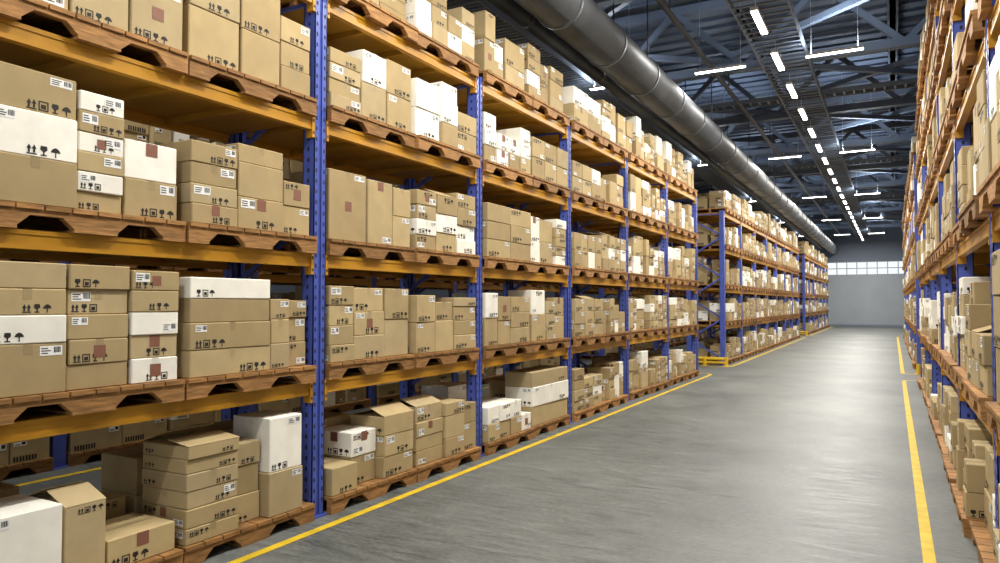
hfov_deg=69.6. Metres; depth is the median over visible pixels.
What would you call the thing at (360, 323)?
cardboard boxes
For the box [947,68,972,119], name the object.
wooden pallet
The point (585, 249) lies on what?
cardboard boxes
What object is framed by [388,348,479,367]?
wooden pallet
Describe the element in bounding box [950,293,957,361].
cardboard boxes
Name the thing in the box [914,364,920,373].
guard rail
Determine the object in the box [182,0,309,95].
cardboard boxes
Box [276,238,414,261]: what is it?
wooden pallet
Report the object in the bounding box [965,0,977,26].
cardboard boxes
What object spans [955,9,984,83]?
wooden pallet
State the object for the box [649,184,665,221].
cardboard boxes
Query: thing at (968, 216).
wooden pallet
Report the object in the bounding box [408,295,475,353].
cardboard boxes
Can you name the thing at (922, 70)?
wooden pallet
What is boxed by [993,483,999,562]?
cardboard boxes
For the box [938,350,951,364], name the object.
wooden pallet
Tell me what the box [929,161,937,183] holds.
wooden pallet
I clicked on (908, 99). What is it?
roof truss
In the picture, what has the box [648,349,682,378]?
cardboard boxes
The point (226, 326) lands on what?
cardboard boxes
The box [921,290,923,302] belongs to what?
cardboard boxes
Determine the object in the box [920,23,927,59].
cardboard boxes
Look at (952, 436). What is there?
cardboard boxes
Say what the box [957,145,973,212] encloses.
cardboard boxes
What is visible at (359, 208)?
cardboard boxes
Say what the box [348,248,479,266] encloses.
wooden pallet
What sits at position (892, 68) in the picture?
roof
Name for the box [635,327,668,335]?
wooden pallet
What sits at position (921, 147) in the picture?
wooden pallet
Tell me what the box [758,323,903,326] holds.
baseboard
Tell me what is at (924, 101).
cardboard boxes
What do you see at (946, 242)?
wooden pallet
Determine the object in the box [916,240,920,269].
cardboard boxes
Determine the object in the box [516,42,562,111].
cardboard boxes
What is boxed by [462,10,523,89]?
cardboard boxes
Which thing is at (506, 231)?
cardboard boxes
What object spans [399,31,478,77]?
wooden pallet
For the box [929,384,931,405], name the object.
cardboard boxes
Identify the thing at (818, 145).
linear light fixture
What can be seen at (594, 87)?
linear pendant light
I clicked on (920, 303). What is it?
cardboard boxes
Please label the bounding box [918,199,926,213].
wooden pallet
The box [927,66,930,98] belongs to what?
cardboard boxes
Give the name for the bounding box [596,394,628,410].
wooden pallet
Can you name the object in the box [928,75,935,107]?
wooden pallet
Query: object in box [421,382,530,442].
cardboard boxes
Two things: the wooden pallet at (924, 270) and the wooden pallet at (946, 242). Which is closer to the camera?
the wooden pallet at (946, 242)
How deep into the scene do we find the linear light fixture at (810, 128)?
19.74 m
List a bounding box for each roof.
[540,0,919,226]
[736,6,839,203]
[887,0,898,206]
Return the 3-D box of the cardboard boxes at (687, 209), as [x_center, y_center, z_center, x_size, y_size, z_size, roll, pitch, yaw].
[4.169,-1.523,17.627,0.925,0.663,1.198,-1,-2,29]
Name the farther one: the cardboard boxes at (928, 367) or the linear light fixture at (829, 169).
the linear light fixture at (829, 169)
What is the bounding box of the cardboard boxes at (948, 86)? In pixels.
[945,77,951,109]
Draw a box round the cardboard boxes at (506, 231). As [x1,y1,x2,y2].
[482,202,530,260]
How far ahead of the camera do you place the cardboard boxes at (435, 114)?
7.77 m
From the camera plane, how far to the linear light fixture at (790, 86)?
15.86 m
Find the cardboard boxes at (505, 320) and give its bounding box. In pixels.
[452,293,529,345]
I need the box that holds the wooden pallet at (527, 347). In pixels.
[459,342,532,358]
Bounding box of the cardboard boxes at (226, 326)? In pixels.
[176,277,305,377]
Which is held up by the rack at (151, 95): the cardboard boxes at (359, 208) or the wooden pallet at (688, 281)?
the wooden pallet at (688, 281)
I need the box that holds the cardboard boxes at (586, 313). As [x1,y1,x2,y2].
[571,295,602,336]
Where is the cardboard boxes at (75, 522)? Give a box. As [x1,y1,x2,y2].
[0,480,174,562]
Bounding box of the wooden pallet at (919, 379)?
[917,377,923,388]
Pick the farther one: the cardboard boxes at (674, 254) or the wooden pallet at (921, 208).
the cardboard boxes at (674, 254)
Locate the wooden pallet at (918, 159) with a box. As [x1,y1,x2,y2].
[916,152,920,168]
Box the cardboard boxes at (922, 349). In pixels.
[921,348,924,381]
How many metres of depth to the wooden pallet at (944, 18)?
7.39 m
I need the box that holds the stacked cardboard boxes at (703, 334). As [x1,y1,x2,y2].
[580,235,719,355]
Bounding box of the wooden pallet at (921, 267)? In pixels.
[919,265,925,274]
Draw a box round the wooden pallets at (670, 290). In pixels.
[580,242,719,359]
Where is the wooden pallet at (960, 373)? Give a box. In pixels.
[952,366,966,389]
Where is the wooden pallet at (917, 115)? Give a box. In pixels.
[915,101,921,121]
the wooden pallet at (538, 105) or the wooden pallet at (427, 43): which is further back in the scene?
the wooden pallet at (538, 105)
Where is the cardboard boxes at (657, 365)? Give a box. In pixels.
[606,352,667,385]
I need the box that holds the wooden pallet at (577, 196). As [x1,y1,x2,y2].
[555,190,602,208]
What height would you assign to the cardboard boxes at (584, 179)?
0.477 m
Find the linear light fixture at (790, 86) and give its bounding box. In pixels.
[786,74,797,97]
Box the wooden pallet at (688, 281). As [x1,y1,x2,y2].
[668,279,699,285]
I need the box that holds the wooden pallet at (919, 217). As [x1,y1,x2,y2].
[917,208,921,221]
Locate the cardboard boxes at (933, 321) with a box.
[928,300,937,343]
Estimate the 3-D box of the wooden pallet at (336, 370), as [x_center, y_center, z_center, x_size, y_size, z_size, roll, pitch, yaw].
[-1.602,0.797,6.956,1.024,0.140,1.250,-1,-2,29]
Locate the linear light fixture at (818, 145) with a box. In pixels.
[815,142,822,151]
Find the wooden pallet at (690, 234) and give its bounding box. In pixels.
[670,230,698,239]
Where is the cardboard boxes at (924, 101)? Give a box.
[922,92,926,120]
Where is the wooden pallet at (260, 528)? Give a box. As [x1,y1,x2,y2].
[174,501,314,562]
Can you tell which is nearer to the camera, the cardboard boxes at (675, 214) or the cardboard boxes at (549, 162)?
the cardboard boxes at (549, 162)
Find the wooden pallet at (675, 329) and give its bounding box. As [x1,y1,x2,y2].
[654,325,685,332]
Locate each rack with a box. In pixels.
[0,0,698,518]
[9,132,559,469]
[580,229,719,355]
[686,210,799,364]
[785,255,827,330]
[903,154,955,364]
[916,0,999,528]
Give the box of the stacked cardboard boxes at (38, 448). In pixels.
[0,119,559,465]
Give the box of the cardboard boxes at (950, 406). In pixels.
[942,385,979,446]
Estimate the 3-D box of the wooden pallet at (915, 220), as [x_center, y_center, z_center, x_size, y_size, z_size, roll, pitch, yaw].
[9.481,-1.316,15.429,1.024,0.140,1.250,-1,-2,29]
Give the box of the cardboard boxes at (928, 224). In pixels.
[926,206,934,255]
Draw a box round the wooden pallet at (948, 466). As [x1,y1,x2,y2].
[942,454,955,493]
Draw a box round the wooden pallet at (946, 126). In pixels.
[938,110,952,148]
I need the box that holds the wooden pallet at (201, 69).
[153,55,316,116]
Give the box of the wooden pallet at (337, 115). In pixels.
[249,105,415,147]
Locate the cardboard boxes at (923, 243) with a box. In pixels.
[921,239,925,264]
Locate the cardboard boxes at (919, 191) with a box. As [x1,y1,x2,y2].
[917,183,921,206]
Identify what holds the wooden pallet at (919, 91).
on the rack at (972, 257)
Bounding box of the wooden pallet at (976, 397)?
[961,379,992,420]
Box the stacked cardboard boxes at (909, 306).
[902,136,916,362]
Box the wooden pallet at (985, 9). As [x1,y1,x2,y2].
[975,0,993,20]
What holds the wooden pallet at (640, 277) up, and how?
on the rack at (151, 95)
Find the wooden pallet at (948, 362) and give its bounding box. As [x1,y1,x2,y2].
[942,356,957,379]
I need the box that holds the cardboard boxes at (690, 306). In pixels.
[683,299,696,324]
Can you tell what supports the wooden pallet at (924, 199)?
on the rack at (972, 257)
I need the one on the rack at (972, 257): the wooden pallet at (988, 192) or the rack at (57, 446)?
the wooden pallet at (988, 192)
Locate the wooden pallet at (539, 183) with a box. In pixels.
[514,176,570,197]
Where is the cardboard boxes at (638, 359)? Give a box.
[581,350,647,391]
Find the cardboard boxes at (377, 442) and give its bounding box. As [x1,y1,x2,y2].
[324,401,413,496]
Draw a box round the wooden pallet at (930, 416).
[927,408,938,428]
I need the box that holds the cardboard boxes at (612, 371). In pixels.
[584,361,622,400]
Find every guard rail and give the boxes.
[699,356,728,365]
[800,331,808,335]
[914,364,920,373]
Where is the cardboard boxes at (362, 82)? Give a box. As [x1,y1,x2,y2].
[288,46,410,131]
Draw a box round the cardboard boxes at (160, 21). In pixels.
[41,0,182,49]
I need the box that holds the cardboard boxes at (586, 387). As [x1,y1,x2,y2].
[572,368,602,411]
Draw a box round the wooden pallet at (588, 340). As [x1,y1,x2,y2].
[557,334,605,346]
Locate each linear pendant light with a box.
[589,81,604,90]
[695,0,745,74]
[768,87,801,159]
[802,138,826,197]
[805,0,863,57]
[822,180,840,220]
[839,63,874,152]
[854,164,879,194]
[863,180,882,218]
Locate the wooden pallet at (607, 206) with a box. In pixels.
[592,201,628,216]
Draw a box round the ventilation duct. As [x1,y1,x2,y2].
[514,0,838,254]
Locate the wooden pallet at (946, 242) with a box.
[940,232,955,253]
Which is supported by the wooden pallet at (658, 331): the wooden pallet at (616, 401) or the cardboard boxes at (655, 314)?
the cardboard boxes at (655, 314)
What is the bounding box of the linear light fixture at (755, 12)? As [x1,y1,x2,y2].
[750,0,767,34]
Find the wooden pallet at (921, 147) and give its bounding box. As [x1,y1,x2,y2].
[918,138,925,156]
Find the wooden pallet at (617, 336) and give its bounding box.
[571,331,629,342]
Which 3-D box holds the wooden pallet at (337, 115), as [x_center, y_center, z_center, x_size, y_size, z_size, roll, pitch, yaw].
[-1.598,-1.437,7.018,1.024,0.140,1.250,-1,-2,29]
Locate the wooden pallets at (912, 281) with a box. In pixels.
[902,152,916,368]
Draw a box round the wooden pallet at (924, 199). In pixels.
[921,191,928,205]
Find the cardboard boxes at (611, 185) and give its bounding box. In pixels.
[600,174,622,206]
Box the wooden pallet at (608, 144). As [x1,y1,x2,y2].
[590,137,628,157]
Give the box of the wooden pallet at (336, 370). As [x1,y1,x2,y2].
[291,354,414,379]
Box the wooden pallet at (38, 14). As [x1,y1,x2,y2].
[0,0,188,74]
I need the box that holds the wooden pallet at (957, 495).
[951,483,983,537]
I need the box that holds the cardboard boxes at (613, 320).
[552,296,624,333]
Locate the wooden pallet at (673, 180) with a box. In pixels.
[660,175,685,189]
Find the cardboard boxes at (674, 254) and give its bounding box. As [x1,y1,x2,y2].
[651,247,680,277]
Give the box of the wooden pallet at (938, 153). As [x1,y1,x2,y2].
[932,138,947,167]
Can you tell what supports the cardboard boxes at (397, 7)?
on the wooden pallet at (367, 9)
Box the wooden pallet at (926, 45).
[922,31,930,64]
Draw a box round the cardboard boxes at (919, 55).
[917,55,919,80]
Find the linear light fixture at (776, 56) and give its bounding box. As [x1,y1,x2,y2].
[770,49,784,70]
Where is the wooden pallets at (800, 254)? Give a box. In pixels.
[787,253,828,334]
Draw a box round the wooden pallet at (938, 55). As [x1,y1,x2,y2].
[932,39,945,80]
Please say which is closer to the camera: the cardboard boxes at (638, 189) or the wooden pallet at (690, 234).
the cardboard boxes at (638, 189)
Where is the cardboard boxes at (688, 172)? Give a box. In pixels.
[683,160,693,187]
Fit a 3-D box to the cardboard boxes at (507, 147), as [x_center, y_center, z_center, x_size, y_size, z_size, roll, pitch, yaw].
[-0.302,-1.733,9.394,0.987,0.591,1.208,-1,-2,29]
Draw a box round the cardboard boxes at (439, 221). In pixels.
[408,188,475,254]
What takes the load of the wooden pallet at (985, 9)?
on the rack at (972, 257)
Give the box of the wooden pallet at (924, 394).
[922,390,928,405]
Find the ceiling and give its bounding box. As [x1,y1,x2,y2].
[447,0,926,208]
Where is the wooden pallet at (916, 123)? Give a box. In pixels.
[914,118,918,133]
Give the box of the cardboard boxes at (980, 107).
[973,69,986,194]
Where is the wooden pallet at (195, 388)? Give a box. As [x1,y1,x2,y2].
[143,365,316,399]
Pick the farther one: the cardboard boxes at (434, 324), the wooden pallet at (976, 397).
the cardboard boxes at (434, 324)
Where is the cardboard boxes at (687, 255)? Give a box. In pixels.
[669,246,694,279]
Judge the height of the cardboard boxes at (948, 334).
0.725 m
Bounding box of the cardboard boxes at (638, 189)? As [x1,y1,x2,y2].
[618,174,649,215]
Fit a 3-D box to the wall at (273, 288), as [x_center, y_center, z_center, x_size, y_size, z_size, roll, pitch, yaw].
[-0.776,-1.835,32.384,0.300,9.200,68.000,-1,-2,29]
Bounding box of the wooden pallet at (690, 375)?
[684,370,699,380]
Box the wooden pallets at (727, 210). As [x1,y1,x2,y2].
[697,207,799,364]
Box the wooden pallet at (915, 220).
[914,215,921,226]
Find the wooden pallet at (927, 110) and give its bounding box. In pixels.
[924,99,931,126]
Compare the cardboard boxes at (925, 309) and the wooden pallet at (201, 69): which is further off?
the cardboard boxes at (925, 309)
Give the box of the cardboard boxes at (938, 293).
[937,292,955,347]
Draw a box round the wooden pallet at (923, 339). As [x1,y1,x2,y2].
[920,334,925,343]
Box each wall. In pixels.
[259,180,679,298]
[683,205,904,324]
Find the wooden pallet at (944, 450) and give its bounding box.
[937,436,947,455]
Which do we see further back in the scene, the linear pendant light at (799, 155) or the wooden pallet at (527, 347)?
the linear pendant light at (799, 155)
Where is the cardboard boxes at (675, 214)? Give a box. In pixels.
[668,200,683,227]
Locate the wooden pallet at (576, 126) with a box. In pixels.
[530,120,603,144]
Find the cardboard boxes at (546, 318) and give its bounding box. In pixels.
[508,290,563,340]
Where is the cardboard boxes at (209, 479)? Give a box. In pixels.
[101,410,302,545]
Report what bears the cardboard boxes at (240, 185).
on the wooden pallet at (196, 233)
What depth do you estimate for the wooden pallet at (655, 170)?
15.02 m
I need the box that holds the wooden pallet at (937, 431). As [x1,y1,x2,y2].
[932,420,941,444]
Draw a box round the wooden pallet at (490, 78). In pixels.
[451,70,532,106]
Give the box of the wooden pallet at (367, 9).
[280,0,418,43]
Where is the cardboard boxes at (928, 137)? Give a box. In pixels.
[926,135,932,174]
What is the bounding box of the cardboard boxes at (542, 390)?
[482,365,567,426]
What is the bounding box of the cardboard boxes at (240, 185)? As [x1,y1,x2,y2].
[159,139,309,234]
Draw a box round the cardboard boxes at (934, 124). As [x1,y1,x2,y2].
[932,112,936,155]
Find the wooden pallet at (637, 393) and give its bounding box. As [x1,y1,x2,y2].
[629,386,651,400]
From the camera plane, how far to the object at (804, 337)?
24.19 m
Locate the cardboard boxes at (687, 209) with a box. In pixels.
[682,204,693,231]
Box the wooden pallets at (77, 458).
[0,259,559,480]
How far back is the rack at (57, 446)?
12.10 m
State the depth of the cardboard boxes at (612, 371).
12.49 m
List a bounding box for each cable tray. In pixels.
[447,0,806,240]
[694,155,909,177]
[699,78,917,112]
[725,0,869,237]
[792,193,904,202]
[812,215,902,221]
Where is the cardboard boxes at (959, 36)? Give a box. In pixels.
[952,32,963,83]
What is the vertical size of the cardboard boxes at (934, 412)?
0.507 m
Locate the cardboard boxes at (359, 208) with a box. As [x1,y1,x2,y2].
[290,168,409,246]
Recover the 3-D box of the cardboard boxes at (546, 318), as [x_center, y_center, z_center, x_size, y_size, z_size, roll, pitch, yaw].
[0.301,0.482,10.447,0.983,0.695,1.202,-1,-2,29]
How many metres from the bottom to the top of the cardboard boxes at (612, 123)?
0.696 m
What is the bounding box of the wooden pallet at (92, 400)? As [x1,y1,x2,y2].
[0,379,184,425]
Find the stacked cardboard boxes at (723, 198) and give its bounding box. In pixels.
[697,190,798,357]
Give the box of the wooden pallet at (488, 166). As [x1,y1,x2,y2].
[422,159,532,185]
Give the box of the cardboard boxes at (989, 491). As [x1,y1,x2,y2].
[984,446,995,541]
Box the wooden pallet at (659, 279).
[635,275,668,283]
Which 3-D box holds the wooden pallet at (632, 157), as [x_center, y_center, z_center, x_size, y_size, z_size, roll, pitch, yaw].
[2.292,-2.304,14.153,1.024,0.140,1.250,-1,-2,29]
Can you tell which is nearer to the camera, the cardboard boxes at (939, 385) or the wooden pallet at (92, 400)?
the wooden pallet at (92, 400)
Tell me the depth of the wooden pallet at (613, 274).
12.56 m
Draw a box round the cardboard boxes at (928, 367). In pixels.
[924,364,931,396]
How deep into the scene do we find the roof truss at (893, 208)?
41.99 m
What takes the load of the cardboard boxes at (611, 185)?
on the wooden pallet at (607, 206)
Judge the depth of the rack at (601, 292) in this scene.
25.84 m
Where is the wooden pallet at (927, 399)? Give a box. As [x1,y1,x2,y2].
[925,398,930,407]
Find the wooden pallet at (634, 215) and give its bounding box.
[617,210,651,223]
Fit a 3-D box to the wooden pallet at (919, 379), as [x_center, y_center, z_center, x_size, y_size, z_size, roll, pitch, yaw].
[9.479,2.188,15.325,1.024,0.140,1.250,-1,-2,29]
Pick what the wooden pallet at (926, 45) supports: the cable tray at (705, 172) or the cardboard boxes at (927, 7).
the cardboard boxes at (927, 7)
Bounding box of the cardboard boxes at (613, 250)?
[583,232,625,271]
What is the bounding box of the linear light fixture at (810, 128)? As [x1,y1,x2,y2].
[807,120,815,137]
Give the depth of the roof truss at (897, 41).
16.45 m
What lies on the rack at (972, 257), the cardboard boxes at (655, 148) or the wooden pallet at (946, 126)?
the wooden pallet at (946, 126)
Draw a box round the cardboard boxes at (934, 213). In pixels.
[931,203,938,249]
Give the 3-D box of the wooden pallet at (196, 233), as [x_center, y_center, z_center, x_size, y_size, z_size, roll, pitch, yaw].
[-2.270,-0.315,5.719,1.024,0.140,1.250,-1,-2,29]
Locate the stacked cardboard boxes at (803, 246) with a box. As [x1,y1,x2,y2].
[793,241,828,331]
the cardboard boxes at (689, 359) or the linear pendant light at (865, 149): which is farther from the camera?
the linear pendant light at (865, 149)
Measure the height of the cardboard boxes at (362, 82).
0.660 m
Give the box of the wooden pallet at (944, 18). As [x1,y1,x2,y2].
[936,0,950,50]
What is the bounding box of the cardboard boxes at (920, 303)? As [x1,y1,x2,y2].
[919,298,921,330]
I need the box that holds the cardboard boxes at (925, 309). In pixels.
[921,298,929,335]
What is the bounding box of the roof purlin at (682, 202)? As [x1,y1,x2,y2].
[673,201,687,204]
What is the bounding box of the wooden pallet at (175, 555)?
[135,548,183,562]
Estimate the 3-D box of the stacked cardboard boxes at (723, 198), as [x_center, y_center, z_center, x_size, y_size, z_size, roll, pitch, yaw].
[10.660,-0.075,29.450,1.026,5.223,18.679,-1,-2,29]
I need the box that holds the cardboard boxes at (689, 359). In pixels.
[683,351,695,373]
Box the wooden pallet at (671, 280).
[654,277,686,284]
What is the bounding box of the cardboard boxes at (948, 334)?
[943,293,952,354]
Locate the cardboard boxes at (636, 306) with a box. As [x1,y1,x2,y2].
[608,296,644,330]
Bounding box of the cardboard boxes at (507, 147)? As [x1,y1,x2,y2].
[454,111,530,173]
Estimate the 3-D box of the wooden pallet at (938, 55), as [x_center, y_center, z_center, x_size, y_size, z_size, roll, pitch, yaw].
[5.628,-2.628,8.338,1.024,0.140,1.250,-1,-2,29]
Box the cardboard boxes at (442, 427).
[381,394,475,466]
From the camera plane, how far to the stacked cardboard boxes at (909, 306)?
22.25 m
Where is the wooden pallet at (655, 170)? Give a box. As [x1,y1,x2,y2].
[642,164,667,179]
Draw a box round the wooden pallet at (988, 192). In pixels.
[977,160,999,213]
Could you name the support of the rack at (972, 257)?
on the floor at (798, 451)
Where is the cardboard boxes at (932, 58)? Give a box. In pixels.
[931,45,935,75]
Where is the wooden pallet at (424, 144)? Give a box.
[389,135,480,168]
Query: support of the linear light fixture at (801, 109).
hanging from the cable tray at (854, 205)
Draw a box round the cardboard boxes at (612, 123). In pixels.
[595,99,625,148]
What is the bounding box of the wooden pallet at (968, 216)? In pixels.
[957,195,988,233]
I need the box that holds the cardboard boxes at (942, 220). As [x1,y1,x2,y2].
[941,195,943,239]
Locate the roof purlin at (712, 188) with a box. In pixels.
[694,177,718,190]
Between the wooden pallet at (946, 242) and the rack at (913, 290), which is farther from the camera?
the rack at (913, 290)
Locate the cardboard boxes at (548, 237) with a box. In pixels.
[530,216,565,264]
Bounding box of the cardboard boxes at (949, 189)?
[943,160,954,235]
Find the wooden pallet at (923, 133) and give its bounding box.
[920,121,926,144]
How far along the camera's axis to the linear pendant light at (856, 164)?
31.01 m
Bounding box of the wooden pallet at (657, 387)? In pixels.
[645,380,669,392]
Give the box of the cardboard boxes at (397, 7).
[370,0,405,20]
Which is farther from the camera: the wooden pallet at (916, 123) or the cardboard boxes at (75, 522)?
the wooden pallet at (916, 123)
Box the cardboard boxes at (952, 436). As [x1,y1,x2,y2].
[947,421,956,468]
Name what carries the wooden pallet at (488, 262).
on the rack at (151, 95)
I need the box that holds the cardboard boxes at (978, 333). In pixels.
[965,304,992,396]
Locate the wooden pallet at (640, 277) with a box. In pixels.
[582,273,651,281]
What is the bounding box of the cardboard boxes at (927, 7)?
[925,0,928,30]
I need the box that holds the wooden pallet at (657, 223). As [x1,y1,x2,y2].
[637,218,667,229]
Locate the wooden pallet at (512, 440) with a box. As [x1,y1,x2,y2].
[482,428,534,455]
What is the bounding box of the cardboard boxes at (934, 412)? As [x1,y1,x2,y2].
[931,394,938,418]
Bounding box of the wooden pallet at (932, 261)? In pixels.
[928,250,938,265]
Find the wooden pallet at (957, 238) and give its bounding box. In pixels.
[951,219,986,244]
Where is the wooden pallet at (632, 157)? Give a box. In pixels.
[617,152,650,170]
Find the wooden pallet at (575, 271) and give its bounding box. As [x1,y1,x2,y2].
[540,266,603,277]
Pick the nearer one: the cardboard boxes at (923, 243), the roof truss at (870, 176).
the cardboard boxes at (923, 243)
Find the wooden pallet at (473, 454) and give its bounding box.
[413,446,480,481]
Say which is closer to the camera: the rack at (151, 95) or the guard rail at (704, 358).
the rack at (151, 95)
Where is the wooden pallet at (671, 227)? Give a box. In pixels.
[653,224,686,234]
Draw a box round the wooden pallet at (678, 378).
[669,374,685,385]
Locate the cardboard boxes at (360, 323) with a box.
[270,286,407,362]
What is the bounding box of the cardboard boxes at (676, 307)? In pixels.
[669,298,683,326]
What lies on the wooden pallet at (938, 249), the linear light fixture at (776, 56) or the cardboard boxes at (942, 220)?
the cardboard boxes at (942, 220)
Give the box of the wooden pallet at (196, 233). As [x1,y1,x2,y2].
[141,222,317,253]
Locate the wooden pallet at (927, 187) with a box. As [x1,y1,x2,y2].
[923,175,934,195]
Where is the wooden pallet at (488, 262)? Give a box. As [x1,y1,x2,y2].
[427,256,534,271]
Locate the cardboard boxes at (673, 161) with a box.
[662,141,682,180]
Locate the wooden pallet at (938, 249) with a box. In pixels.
[934,242,946,259]
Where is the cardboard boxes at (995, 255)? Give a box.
[992,249,999,403]
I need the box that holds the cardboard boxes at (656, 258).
[649,248,664,276]
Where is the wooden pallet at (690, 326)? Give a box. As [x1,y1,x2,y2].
[680,324,698,330]
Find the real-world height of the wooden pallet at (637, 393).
0.140 m
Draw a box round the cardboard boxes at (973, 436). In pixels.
[956,419,991,519]
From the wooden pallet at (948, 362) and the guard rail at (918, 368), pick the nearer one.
the wooden pallet at (948, 362)
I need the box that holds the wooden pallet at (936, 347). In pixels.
[932,344,940,359]
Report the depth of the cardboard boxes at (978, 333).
5.00 m
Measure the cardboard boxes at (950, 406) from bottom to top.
0.635 m
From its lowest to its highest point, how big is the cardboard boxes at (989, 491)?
0.605 m
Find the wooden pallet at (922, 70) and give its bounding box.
[918,59,927,88]
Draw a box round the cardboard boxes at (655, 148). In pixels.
[644,133,663,170]
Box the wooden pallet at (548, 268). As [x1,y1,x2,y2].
[517,262,569,274]
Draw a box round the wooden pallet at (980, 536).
[969,520,994,562]
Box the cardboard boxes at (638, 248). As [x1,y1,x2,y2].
[628,236,648,274]
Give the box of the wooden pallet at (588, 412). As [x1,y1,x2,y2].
[572,403,604,421]
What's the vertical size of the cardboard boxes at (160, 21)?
0.700 m
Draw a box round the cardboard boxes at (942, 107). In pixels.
[939,87,945,130]
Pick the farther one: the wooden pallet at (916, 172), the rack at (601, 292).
the rack at (601, 292)
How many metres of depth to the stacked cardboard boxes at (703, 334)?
29.41 m
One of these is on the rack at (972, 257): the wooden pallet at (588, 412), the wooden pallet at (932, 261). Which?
the wooden pallet at (932, 261)
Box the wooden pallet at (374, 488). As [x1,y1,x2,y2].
[324,468,416,514]
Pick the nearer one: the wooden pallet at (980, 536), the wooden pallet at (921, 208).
the wooden pallet at (980, 536)
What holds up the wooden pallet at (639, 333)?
on the rack at (151, 95)
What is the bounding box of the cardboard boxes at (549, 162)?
[530,136,567,186]
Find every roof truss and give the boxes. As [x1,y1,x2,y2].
[495,0,635,27]
[512,0,925,93]
[675,146,910,199]
[689,179,906,214]
[691,57,916,126]
[693,121,914,182]
[694,168,906,205]
[697,191,902,223]
[705,88,916,156]
[798,202,901,229]
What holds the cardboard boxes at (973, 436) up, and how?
on the wooden pallet at (957, 495)
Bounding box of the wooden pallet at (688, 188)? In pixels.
[678,184,697,196]
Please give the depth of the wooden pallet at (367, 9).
6.84 m
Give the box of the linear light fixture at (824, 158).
[822,156,828,163]
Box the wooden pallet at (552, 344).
[518,338,569,351]
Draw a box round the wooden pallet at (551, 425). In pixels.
[531,414,570,436]
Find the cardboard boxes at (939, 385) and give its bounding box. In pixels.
[937,383,941,431]
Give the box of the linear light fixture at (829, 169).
[827,162,832,174]
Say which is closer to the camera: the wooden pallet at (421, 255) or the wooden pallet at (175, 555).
the wooden pallet at (175, 555)
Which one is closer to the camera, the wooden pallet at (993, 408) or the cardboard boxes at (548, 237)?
the wooden pallet at (993, 408)
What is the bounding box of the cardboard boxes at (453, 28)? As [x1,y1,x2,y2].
[405,0,473,61]
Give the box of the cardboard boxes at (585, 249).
[571,232,600,268]
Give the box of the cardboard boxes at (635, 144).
[616,116,647,160]
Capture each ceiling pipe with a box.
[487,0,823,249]
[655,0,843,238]
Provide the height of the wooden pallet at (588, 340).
0.140 m
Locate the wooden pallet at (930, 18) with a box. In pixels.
[926,3,934,39]
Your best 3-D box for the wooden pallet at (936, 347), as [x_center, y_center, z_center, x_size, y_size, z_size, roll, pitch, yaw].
[6.318,0.938,9.487,1.024,0.140,1.250,-1,-2,29]
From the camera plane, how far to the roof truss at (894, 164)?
28.90 m
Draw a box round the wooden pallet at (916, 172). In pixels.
[914,165,919,178]
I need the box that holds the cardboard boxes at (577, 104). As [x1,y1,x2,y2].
[556,85,600,133]
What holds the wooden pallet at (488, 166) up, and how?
on the rack at (151, 95)
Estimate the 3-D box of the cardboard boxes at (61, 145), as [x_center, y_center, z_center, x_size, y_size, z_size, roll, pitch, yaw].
[-2.890,-0.804,4.629,0.984,0.770,1.205,-1,-2,29]
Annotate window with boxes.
[822,260,902,275]
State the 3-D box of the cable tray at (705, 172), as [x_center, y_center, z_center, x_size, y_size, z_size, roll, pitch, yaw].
[7.892,-4.301,27.672,0.730,0.350,67.900,-1,-2,29]
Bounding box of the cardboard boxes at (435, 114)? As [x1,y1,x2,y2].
[410,78,475,153]
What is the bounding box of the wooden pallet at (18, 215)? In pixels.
[0,200,185,241]
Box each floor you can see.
[1,325,978,562]
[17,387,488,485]
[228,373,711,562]
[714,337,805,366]
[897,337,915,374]
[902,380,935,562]
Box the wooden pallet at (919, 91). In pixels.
[916,82,924,105]
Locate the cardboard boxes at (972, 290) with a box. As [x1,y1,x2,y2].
[957,276,990,370]
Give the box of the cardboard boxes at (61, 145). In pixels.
[0,61,176,219]
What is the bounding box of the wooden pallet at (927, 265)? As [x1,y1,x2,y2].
[924,256,933,268]
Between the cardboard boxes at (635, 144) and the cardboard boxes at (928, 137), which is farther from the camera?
the cardboard boxes at (635, 144)
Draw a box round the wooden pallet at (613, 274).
[579,270,627,279]
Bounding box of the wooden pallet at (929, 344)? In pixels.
[926,340,932,353]
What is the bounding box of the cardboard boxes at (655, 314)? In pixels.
[629,295,666,328]
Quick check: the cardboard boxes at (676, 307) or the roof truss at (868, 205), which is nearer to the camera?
the cardboard boxes at (676, 307)
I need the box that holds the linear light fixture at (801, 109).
[798,100,807,119]
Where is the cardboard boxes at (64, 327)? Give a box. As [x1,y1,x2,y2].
[0,261,178,398]
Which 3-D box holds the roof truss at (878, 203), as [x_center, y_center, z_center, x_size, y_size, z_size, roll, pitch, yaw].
[20.502,-4.738,48.211,22.000,1.730,0.220,-1,-2,29]
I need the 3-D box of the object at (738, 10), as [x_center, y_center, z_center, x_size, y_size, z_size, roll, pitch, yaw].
[10.594,-6.397,26.318,0.240,0.280,68.000,-1,-2,29]
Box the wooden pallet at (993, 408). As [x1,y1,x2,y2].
[985,401,999,439]
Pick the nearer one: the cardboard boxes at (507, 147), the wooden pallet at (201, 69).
the wooden pallet at (201, 69)
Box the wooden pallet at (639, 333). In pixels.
[611,329,650,338]
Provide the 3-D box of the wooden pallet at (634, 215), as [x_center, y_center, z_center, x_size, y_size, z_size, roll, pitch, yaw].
[2.307,-1.225,14.114,1.024,0.140,1.250,-1,-2,29]
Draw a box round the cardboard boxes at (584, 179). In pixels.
[557,160,600,199]
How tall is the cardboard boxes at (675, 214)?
0.604 m
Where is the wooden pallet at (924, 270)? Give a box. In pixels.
[922,262,929,272]
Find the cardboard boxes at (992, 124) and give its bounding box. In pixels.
[984,35,999,178]
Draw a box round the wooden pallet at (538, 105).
[517,96,569,126]

